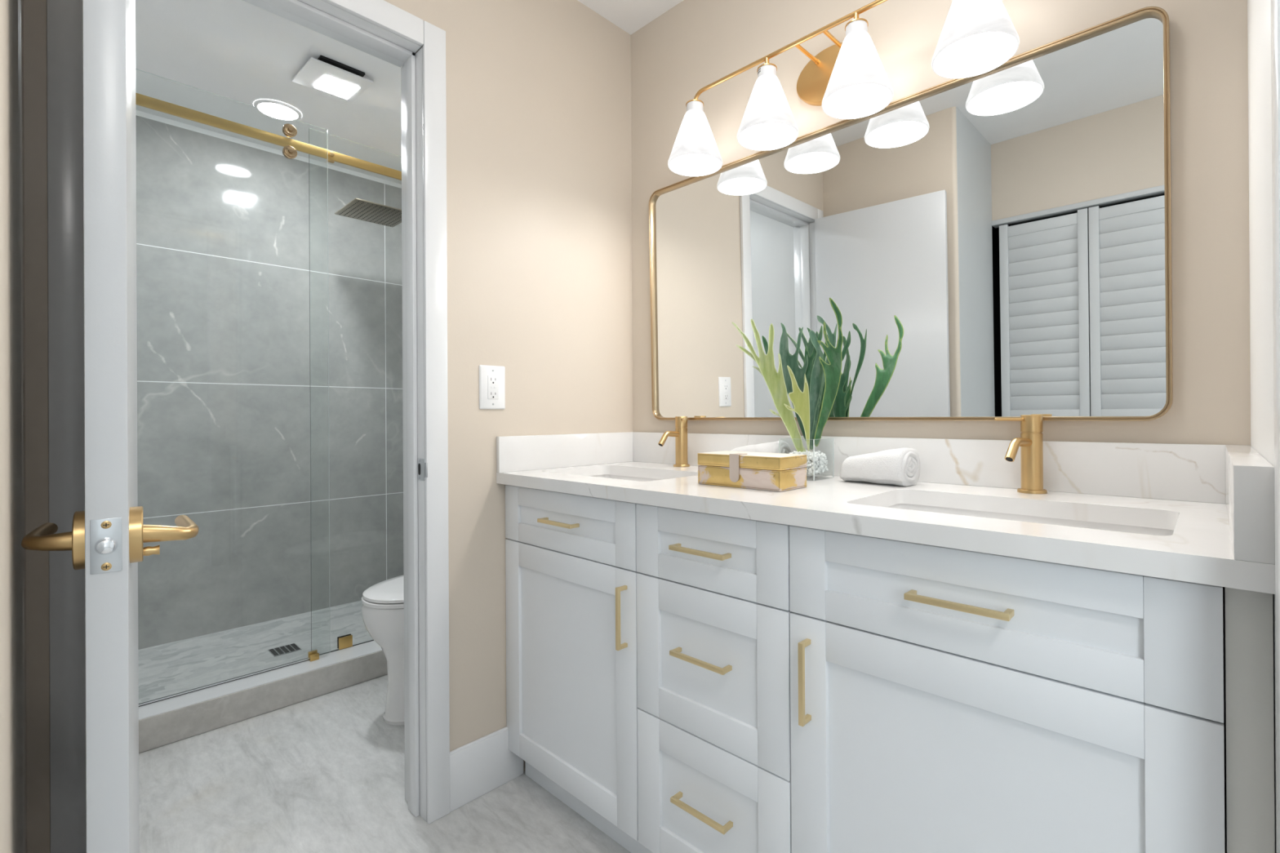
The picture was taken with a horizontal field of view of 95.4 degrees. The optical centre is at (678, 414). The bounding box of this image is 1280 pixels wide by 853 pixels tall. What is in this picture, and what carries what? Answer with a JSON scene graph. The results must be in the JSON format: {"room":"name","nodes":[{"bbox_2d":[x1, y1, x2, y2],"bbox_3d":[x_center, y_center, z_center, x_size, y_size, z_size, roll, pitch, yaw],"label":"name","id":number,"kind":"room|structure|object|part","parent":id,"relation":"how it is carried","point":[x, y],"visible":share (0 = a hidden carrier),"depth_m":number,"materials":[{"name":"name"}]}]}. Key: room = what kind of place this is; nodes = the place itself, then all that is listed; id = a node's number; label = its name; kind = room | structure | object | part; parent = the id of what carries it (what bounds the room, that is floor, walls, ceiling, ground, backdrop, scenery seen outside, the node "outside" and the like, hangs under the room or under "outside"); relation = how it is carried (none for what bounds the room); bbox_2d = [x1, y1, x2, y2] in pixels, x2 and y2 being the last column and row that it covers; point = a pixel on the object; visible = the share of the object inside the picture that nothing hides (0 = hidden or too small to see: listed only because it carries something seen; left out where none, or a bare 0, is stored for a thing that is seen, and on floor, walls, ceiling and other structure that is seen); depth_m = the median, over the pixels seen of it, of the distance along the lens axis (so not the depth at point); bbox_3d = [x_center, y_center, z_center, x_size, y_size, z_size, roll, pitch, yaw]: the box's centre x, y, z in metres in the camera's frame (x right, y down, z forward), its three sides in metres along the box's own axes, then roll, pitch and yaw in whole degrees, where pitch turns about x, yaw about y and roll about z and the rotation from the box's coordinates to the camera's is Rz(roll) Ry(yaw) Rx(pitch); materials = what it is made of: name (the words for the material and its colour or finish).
{"room":"bathroom","nodes":[
{"label":"bathroom","id":0,"kind":"room"},
{"bbox_2d":[0,0,26,852],"bbox_3d":[-1.130,-0.141,0.615,0.792,2.419,0.572,0,0,43],"label":"wall","id":1,"kind":"structure","parent":0,"point":[13,785],"depth_m":0.62,"materials":[{"name":"beige paint"}]},
{"bbox_2d":[21,0,199,852],"bbox_3d":[-0.835,0.048,0.845,0.641,2.014,0.152,0,0,43],"label":"door","id":2,"kind":"structure","parent":1,"relation":"in","point":[106,540],"depth_m":0.63,"materials":[{"name":"white paint"}]},
{"bbox_3d":[-0.724,0.142,0.669,0.114,0.021,0.042,0,0,43],"label":"lever","id":3,"kind":"part","parent":2,"relation":"part of","materials":[{"name":"gold metal"}]},
{"bbox_3d":[-0.673,0.142,0.655,0.011,0.065,0.065,0,0,-42],"label":"lever handle","id":4,"kind":"part","parent":2,"relation":"part of","materials":[{"name":"gold metal"}]},
{"bbox_3d":[-0.616,0.141,0.626,0.025,0.058,0.002,0,0,-42],"label":"latch plate","id":5,"kind":"part","parent":2,"relation":"part of","materials":[{"name":"silver metal"}]},
{"bbox_3d":[-0.640,0.141,0.685,0.011,0.065,0.065,0,0,-42],"label":"lever handle","id":6,"kind":"part","parent":2,"relation":"part of","materials":[{"name":"gold metal"}]},
{"bbox_3d":[-0.653,0.143,0.742,0.119,0.024,0.059,0,0,43],"label":"lever","id":7,"kind":"part","parent":2,"relation":"part of","materials":[{"name":"gold metal"}]},
{"bbox_2d":[137,600,373,703],"bbox_3d":[-1.747,1.053,2.619,0.835,0.045,1.540,0,0,43],"label":"floor","id":8,"kind":"structure","parent":0,"point":[166,669],"depth_m":2.55,"materials":[{"name":"grey stone"}]},
{"bbox_2d":[267,643,301,657],"bbox_3d":[-1.722,1.029,2.539,0.110,0.002,0.100,0,0,43],"label":"floor drain","id":9,"kind":"object","parent":8,"relation":"on","point":[293,647],"visible":1,"depth_m":2.53,"materials":[{"name":"silver metal"}]},
{"bbox_2d":[135,109,403,649],"bbox_3d":[-2.099,-0.132,2.938,0.100,2.419,1.740,0,0,43],"label":"wall","id":10,"kind":"structure","parent":0,"point":[228,384],"depth_m":2.89,"materials":[{"name":"grey tile"}]},
{"bbox_2d":[22,0,633,852],"bbox_3d":[-0.656,-0.142,1.627,0.122,2.419,1.560,0,0,43],"label":"wall","id":11,"kind":"structure","parent":0,"point":[539,153],"depth_m":1.69,"materials":[{"name":"beige paint"}]},
{"bbox_2d":[46,0,449,852],"bbox_3d":[-0.918,0.021,1.339,0.156,2.095,0.726,0,0,43],"label":"trim","id":12,"kind":"structure","parent":11,"relation":"attached to","point":[381,29],"depth_m":1.51,"materials":[{"name":"white paint"}]},
{"bbox_3d":[-0.674,0.145,1.528,0.053,0.058,0.004,0,0,43],"label":"strike plate","id":13,"kind":"part","parent":12,"relation":"part of","materials":[{"name":"silver metal"}]},
{"bbox_2d":[449,726,523,812],"bbox_3d":[-0.541,0.988,1.643,0.012,0.158,0.226,0,0,43],"label":"baseboard","id":14,"kind":"structure","parent":11,"relation":"attached to","point":[477,767],"depth_m":1.62,"materials":[{"name":"white paint"}]},
{"bbox_2d":[479,364,505,408],"bbox_3d":[-0.533,-0.077,1.664,0.009,0.125,0.080,0,0,43],"label":"electrical outlet","id":15,"kind":"object","parent":11,"relation":"attached to","point":[491,378],"visible":1,"depth_m":1.66,"materials":[{"name":"white plastic"}]},
{"bbox_2d":[488,375,498,399],"bbox_3d":[-0.531,-0.077,1.662,0.002,0.067,0.033,0,0,43],"label":"receptacle","id":16,"kind":"object","parent":15,"relation":"attached to","point":[493,380],"depth_m":1.66,"materials":[{"name":"white plastic"}]},
{"bbox_2d":[138,674,631,852],"bbox_3d":[-0.285,1.113,0.525,6.100,0.100,3.050,0,0,43],"label":"floor","id":17,"kind":"structure","parent":0,"point":[325,773],"depth_m":1.62,"materials":[{"name":"white tile"}]},
{"bbox_2d":[138,640,387,753],"bbox_3d":[-1.391,1.020,2.292,0.147,0.106,1.540,0,0,43],"label":"shower curb","id":18,"kind":"structure","parent":17,"relation":"on","point":[171,720],"depth_m":2.07,"materials":[{"name":"beige stone"}]},
{"bbox_2d":[138,640,373,706],"bbox_3d":[-1.429,0.966,2.330,0.022,0.002,1.515,0,0,43],"label":"trim","id":19,"kind":"structure","parent":18,"relation":"on","point":[372,640],"depth_m":2.11,"materials":[{"name":"black metal"}]},
{"bbox_2d":[307,649,319,662],"bbox_3d":[-1.440,0.951,2.291,0.032,0.030,0.030,0,0,43],"label":"guide","id":20,"kind":"object","parent":18,"relation":"on","point":[313,655],"visible":1,"depth_m":2.28,"materials":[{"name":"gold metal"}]},
{"bbox_2d":[308,127,401,654],"bbox_3d":[-1.200,-0.090,2.612,0.024,2.110,0.799,0,0,43],"label":"pane","id":21,"kind":"object","parent":18,"relation":"on","point":[344,642],"visible":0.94,"depth_m":2.32,"materials":[{"name":"clear glass"}]},
{"bbox_2d":[361,575,404,725],"bbox_3d":[-0.804,0.674,2.256,0.416,0.790,0.775,0,0,43],"label":"toilet","id":22,"kind":"object","parent":17,"relation":"on","point":[383,602],"visible":0.21,"depth_m":1.98,"materials":[{"name":"white ceramic"}]},
{"bbox_3d":[-0.889,0.641,2.164,0.379,0.016,0.525,0,0,43],"label":"seat","id":23,"kind":"part","parent":22,"relation":"part of","materials":[{"name":"white ceramic"}]},
{"bbox_3d":[-0.888,0.620,2.165,0.372,0.023,0.522,0,0,43],"label":"lid","id":24,"kind":"part","parent":22,"relation":"part of","materials":[{"name":"white ceramic"}]},
{"bbox_2d":[505,484,653,852],"bbox_3d":[-0.138,0.631,1.683,0.553,0.867,0.540,0,0,43],"label":"vanity cabinet","id":25,"kind":"object","parent":17,"relation":"on","point":[571,559],"visible":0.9,"depth_m":1.48,"materials":[{"name":"white paint"}]},
{"bbox_3d":[-0.311,0.279,1.493,0.142,0.009,0.030,0,0,43],"label":"handle","id":26,"kind":"part","parent":25,"relation":"part of","materials":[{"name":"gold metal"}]},
{"bbox_3d":[-0.296,0.282,1.513,0.553,0.154,0.019,0,0,43],"label":"drawer","id":27,"kind":"part","parent":25,"relation":"part of","materials":[{"name":"white paint"}]},
{"bbox_3d":[-0.131,0.465,1.329,0.009,0.142,0.030,0,0,43],"label":"handle","id":28,"kind":"part","parent":25,"relation":"part of","materials":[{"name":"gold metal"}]},
{"bbox_2d":[635,503,791,852],"bbox_3d":[0.214,0.628,1.359,0.399,0.867,0.540,0,0,43],"label":"vanity cabinet","id":29,"kind":"object","parent":17,"relation":"on","point":[713,611],"visible":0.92,"depth_m":1.17,"materials":[{"name":"white paint"}]},
{"bbox_3d":[0.041,0.276,1.171,0.142,0.009,0.030,0,0,43],"label":"handle","id":30,"kind":"part","parent":29,"relation":"part of","materials":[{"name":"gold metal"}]},
{"bbox_3d":[0.042,0.495,1.170,0.142,0.009,0.030,0,0,43],"label":"handle","id":31,"kind":"part","parent":29,"relation":"part of","materials":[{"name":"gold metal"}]},
{"bbox_3d":[0.044,0.800,1.170,0.142,0.009,0.030,0,0,43],"label":"handle","id":32,"kind":"part","parent":29,"relation":"part of","materials":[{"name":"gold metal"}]},
{"bbox_3d":[0.056,0.279,1.190,0.398,0.154,0.019,0,0,43],"label":"drawer","id":33,"kind":"part","parent":29,"relation":"part of","materials":[{"name":"white paint"}]},
{"bbox_3d":[0.058,0.511,1.189,0.398,0.304,0.019,0,0,43],"label":"drawer","id":34,"kind":"part","parent":29,"relation":"part of","materials":[{"name":"white paint"}]},
{"bbox_3d":[0.059,0.817,1.189,0.398,0.301,0.019,0,0,43],"label":"drawer","id":35,"kind":"part","parent":29,"relation":"part of","materials":[{"name":"white paint"}]},
{"bbox_2d":[789,525,1225,852],"bbox_3d":[0.573,0.625,1.030,0.571,0.867,0.540,0,0,43],"label":"vanity cabinet","id":36,"kind":"object","parent":17,"relation":"on","point":[943,700],"visible":0.91,"depth_m":0.82,"materials":[{"name":"white paint"}]},
{"bbox_3d":[0.218,0.464,1.008,0.009,0.142,0.030,0,0,43],"label":"handle","id":37,"kind":"part","parent":36,"relation":"part of","materials":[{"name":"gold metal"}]},
{"bbox_2d":[496,431,1275,594],"bbox_3d":[0.234,0.127,1.343,1.570,0.135,0.537,0,0,43],"label":"countertop","id":38,"kind":"structure","parent":36,"relation":"on","point":[1217,501],"depth_m":1.09,"materials":[{"name":"white stone"}]},
{"bbox_2d":[591,474,660,481],"bbox_3d":[-0.161,0.249,1.666,0.490,0.103,0.305,0,0,43],"label":"sink","id":39,"kind":"object","parent":38,"relation":"in","point":[607,476],"visible":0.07,"depth_m":1.86,"materials":[{"name":"white ceramic"}]},
{"bbox_2d":[657,416,689,466],"bbox_3d":[-0.013,0.086,1.812,0.083,0.158,0.115,0,0,12],"label":"faucet","id":40,"kind":"object","parent":38,"relation":"on","point":[680,433],"visible":1,"depth_m":1.82,"materials":[{"name":"gold metal"}]},
{"bbox_3d":[-0.030,0.075,1.798,0.017,0.047,0.090,0,0,43],"label":"spout","id":41,"kind":"part","parent":40,"relation":"part of","materials":[{"name":"gold metal"}]},
{"bbox_3d":[0.008,0.024,1.840,0.039,0.034,0.039,0,0,43],"label":"handle","id":42,"kind":"part","parent":40,"relation":"part of","materials":[{"name":"gold metal"}]},
{"bbox_2d":[697,450,806,491],"bbox_3d":[0.163,0.125,1.328,0.229,0.074,0.112,0,0,43],"label":"jewelry box","id":43,"kind":"object","parent":38,"relation":"on","point":[774,472],"visible":1,"depth_m":1.27,"materials":[{"name":"gold metal"}]},
{"bbox_3d":[0.164,0.104,1.329,0.229,0.028,0.108,0,0,43],"label":"lid","id":44,"kind":"part","parent":43,"relation":"part of","materials":[{"name":"gold metal"}]},
{"bbox_2d":[729,440,791,453],"bbox_3d":[0.216,0.116,1.608,0.181,0.092,0.095,0,0,39],"label":"rolled towel","id":45,"kind":"object","parent":38,"relation":"on","point":[768,447],"visible":0.25,"depth_m":1.56,"materials":[{"name":"white fabric"}]},
{"bbox_2d":[778,437,834,480],"bbox_3d":[0.324,0.111,1.476,0.101,0.101,0.101,0,0,43],"label":"glass vase","id":46,"kind":"object","parent":38,"relation":"on","point":[815,477],"visible":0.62,"depth_m":1.46,"materials":[{"name":"clear glass"}]},
{"bbox_2d":[731,297,843,452],"bbox_3d":[0.295,-0.083,1.485,0.103,0.369,0.355,0,0,-38],"label":"artificial plant","id":47,"kind":"object","parent":46,"relation":"in","point":[804,386],"visible":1,"depth_m":1.49,"materials":[{"name":"green plant"}]},
{"bbox_2d":[789,449,828,475],"bbox_3d":[0.324,0.122,1.476,0.085,0.061,0.086,0,0,43],"label":"gravel","id":48,"kind":"object","parent":46,"relation":"in","point":[820,458],"visible":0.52,"depth_m":1.45,"materials":[{"name":"white gravel"}]},
{"bbox_2d":[840,448,920,486],"bbox_3d":[0.468,0.118,1.364,0.102,0.084,0.171,0,0,-41],"label":"rolled towel","id":49,"kind":"object","parent":38,"relation":"on","point":[900,466],"visible":1,"depth_m":1.31,"materials":[{"name":"white fabric"}]},
{"bbox_2d":[994,414,1047,493],"bbox_3d":[0.687,0.081,1.171,0.126,0.158,0.052,0,0,-25],"label":"faucet","id":50,"kind":"object","parent":38,"relation":"on","point":[1030,442],"visible":1,"depth_m":1.17,"materials":[{"name":"gold metal"}]},
{"bbox_3d":[0.673,0.010,1.180,0.067,0.007,0.006,0,0,-7],"label":"lever","id":51,"kind":"part","parent":50,"relation":"part of","materials":[{"name":"gold metal"}]},
{"bbox_3d":[0.674,0.070,1.154,0.090,0.047,0.017,0,0,-35],"label":"spout","id":52,"kind":"part","parent":50,"relation":"part of","materials":[{"name":"gold metal"}]},
{"bbox_3d":[0.720,0.019,1.187,0.039,0.034,0.039,0,0,43],"label":"handle","id":53,"kind":"part","parent":50,"relation":"part of","materials":[{"name":"gold metal"}]},
{"bbox_2d":[886,503,1173,535],"bbox_3d":[0.559,0.243,1.006,0.500,0.103,0.305,0,0,43],"label":"sink","id":54,"kind":"object","parent":38,"relation":"in","point":[1099,526],"visible":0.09,"depth_m":1.08,"materials":[{"name":"white ceramic"}]},
{"bbox_3d":[0.401,0.275,0.840,0.142,0.009,0.030,0,0,43],"label":"handle","id":55,"kind":"part","parent":36,"relation":"part of","materials":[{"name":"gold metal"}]},
{"bbox_3d":[0.415,0.276,0.860,0.570,0.154,0.019,0,0,43],"label":"drawer","id":56,"kind":"part","parent":36,"relation":"part of","materials":[{"name":"white paint"}]},
{"bbox_2d":[135,0,683,184],"bbox_3d":[-0.301,-1.406,0.529,6.100,0.100,3.050,0,0,43],"label":"ceiling","id":57,"kind":"structure","parent":0,"point":[241,51],"depth_m":2.27,"materials":[{"name":"white paint"}]},
{"bbox_2d":[253,98,302,120],"bbox_3d":[-1.768,-1.339,2.565,0.176,0.008,0.176,0,0,43],"label":"recessed light","id":58,"kind":"object","parent":57,"relation":"in","point":[275,106],"visible":0.94,"depth_m":2.55,"materials":[{"name":"white plastic"}]},
{"bbox_2d":[291,54,373,102],"bbox_3d":[-1.380,-1.331,2.315,0.255,0.031,0.218,0,0,43],"label":"exhaust fan","id":59,"kind":"object","parent":57,"relation":"in","point":[324,74],"visible":1,"depth_m":2.29,"materials":[{"name":"white plastic"}]},
{"bbox_3d":[-1.384,-1.324,2.355,0.149,0.012,0.120,0,0,43],"label":"light panel","id":60,"kind":"part","parent":59,"relation":"part of","materials":[{"name":"white plastic"}]},
{"bbox_2d":[631,0,1250,445],"bbox_3d":[0.455,-0.149,1.585,1.570,2.419,0.120,0,0,43],"label":"wall","id":61,"kind":"structure","parent":0,"point":[692,45],"depth_m":1.22,"materials":[{"name":"beige paint"}]},
{"bbox_2d":[667,0,1019,176],"bbox_3d":[0.342,-0.847,1.459,0.912,0.241,0.214,0,0,43],"label":"vanity light","id":62,"kind":"object","parent":61,"relation":"attached to","point":[849,78],"visible":1,"depth_m":1.37,"materials":[{"name":"white glass"}]},
{"bbox_3d":[0.047,-0.801,1.694,0.160,0.152,0.160,0,0,43],"label":"lamp shade","id":63,"kind":"part","parent":62,"relation":"part of","materials":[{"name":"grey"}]},
{"bbox_2d":[668,153,721,176],"bbox_3d":[0.048,-0.725,1.693,0.154,0.001,0.154,0,0,43],"label":"diffuser","id":64,"kind":"object","parent":62,"relation":"attached to","point":[684,164],"depth_m":1.68,"materials":[{"name":"white glass"}]},
{"bbox_3d":[0.231,-0.919,1.524,0.011,0.028,0.011,0,0,9],"label":"stem","id":65,"kind":"part","parent":62,"relation":"part of","materials":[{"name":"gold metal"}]},
{"bbox_3d":[0.232,-0.803,1.524,0.160,0.152,0.160,0,0,43],"label":"lamp shade","id":66,"kind":"part","parent":62,"relation":"part of","materials":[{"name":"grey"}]},
{"bbox_2d":[737,122,797,150],"bbox_3d":[0.232,-0.726,1.524,0.154,0.001,0.154,0,0,43],"label":"diffuser","id":67,"kind":"object","parent":62,"relation":"attached to","point":[751,135],"depth_m":1.51,"materials":[{"name":"white glass"}]},
{"bbox_3d":[0.333,-0.937,1.508,0.012,0.014,0.114,0,0,43],"label":"arm","id":68,"kind":"part","parent":62,"relation":"part of","materials":[{"name":"gold metal"}]},
{"bbox_3d":[0.403,-0.897,1.533,0.206,0.140,0.022,0,0,43],"label":"wall plate","id":69,"kind":"part","parent":62,"relation":"part of","materials":[{"name":"gold metal"}]},
{"bbox_3d":[0.390,-0.938,1.456,0.012,0.014,0.114,0,0,43],"label":"arm","id":70,"kind":"part","parent":62,"relation":"part of","materials":[{"name":"gold metal"}]},
{"bbox_3d":[0.414,-0.921,1.356,0.011,0.028,0.011,0,0,-14],"label":"stem","id":71,"kind":"part","parent":62,"relation":"part of","materials":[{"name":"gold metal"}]},
{"bbox_2d":[822,83,892,119],"bbox_3d":[0.415,-0.728,1.356,0.154,0.001,0.154,0,0,43],"label":"diffuser","id":72,"kind":"object","parent":62,"relation":"attached to","point":[842,100],"depth_m":1.34,"materials":[{"name":"white glass"}]},
{"bbox_3d":[0.415,-0.804,1.356,0.160,0.152,0.160,0,0,43],"label":"lamp shade","id":73,"kind":"part","parent":62,"relation":"part of","materials":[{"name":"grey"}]},
{"bbox_3d":[0.601,-0.805,1.185,0.160,0.152,0.160,0,0,43],"label":"lamp shade","id":74,"kind":"part","parent":62,"relation":"part of","materials":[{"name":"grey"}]},
{"bbox_2d":[933,31,1017,78],"bbox_3d":[0.602,-0.729,1.185,0.154,0.001,0.154,0,0,43],"label":"diffuser","id":75,"kind":"object","parent":62,"relation":"attached to","point":[963,55],"depth_m":1.17,"materials":[{"name":"white glass"}]},
{"bbox_2d":[648,6,1173,421],"bbox_3d":[0.407,-0.369,1.524,1.349,0.770,0.035,0,0,43],"label":"wall mirror","id":76,"kind":"object","parent":61,"relation":"attached to","point":[996,242],"visible":1,"depth_m":1.32,"materials":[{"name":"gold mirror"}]},
{"bbox_2d":[632,431,1248,503],"bbox_3d":[0.410,0.110,1.535,1.570,0.104,0.014,0,0,43],"label":"backsplash","id":77,"kind":"structure","parent":61,"relation":"attached to","point":[1194,473],"depth_m":1.20,"materials":[{"name":"white stone"}]},
{"bbox_2d":[1247,0,1277,852],"bbox_3d":[0.884,-0.153,0.811,0.110,2.419,0.680,0,0,43],"label":"wall","id":78,"kind":"structure","parent":0,"point":[1259,11],"depth_m":0.76,"materials":[{"name":"white paint"}]},
{"bbox_2d":[1222,586,1275,852],"bbox_3d":[0.723,0.624,0.740,0.039,0.866,0.244,0,0,43],"label":"trim","id":79,"kind":"structure","parent":78,"relation":"attached to","point":[1247,615],"depth_m":0.65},
{"bbox_2d":[1271,0,1279,852],"bbox_3d":[0.645,-0.152,0.537,0.132,2.419,0.062,0,0,43],"label":"trim","id":80,"kind":"structure","parent":78,"relation":"attached to","point":[1275,4],"depth_m":0.57,"materials":[{"name":"white paint"}]},
{"bbox_3d":[-1.976,-0.134,1.712,1.938,2.419,0.100,0,0,43],"label":"wall","id":81,"kind":"structure","parent":0,"visible":0},
{"bbox_2d":[135,93,401,180],"bbox_3d":[-1.440,-1.047,2.328,0.026,0.045,1.535,0,0,43],"label":"shower rail","id":82,"kind":"object","parent":81,"relation":"attached to","point":[143,100],"visible":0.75,"depth_m":2.18,"materials":[{"name":"gold metal"}]},
{"bbox_2d":[135,68,330,705],"bbox_3d":[-1.669,-0.092,2.047,0.033,2.102,0.779,0,0,43],"label":"sliding shower door","id":83,"kind":"structure","parent":82,"relation":"hanging from","point":[289,152],"depth_m":2.24,"materials":[{"name":"clear glass"}]},
{"bbox_3d":[-0.822,-0.139,2.879,2.060,2.419,0.101,0,0,43],"label":"wall","id":84,"kind":"structure","parent":0,"visible":0},
{"bbox_2d":[334,198,401,226],"bbox_3d":[-1.382,-0.990,2.939,0.287,0.056,0.560,0,0,43],"label":"shower head","id":85,"kind":"object","parent":84,"relation":"attached to","point":[358,209],"visible":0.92,"depth_m":2.81}
]}

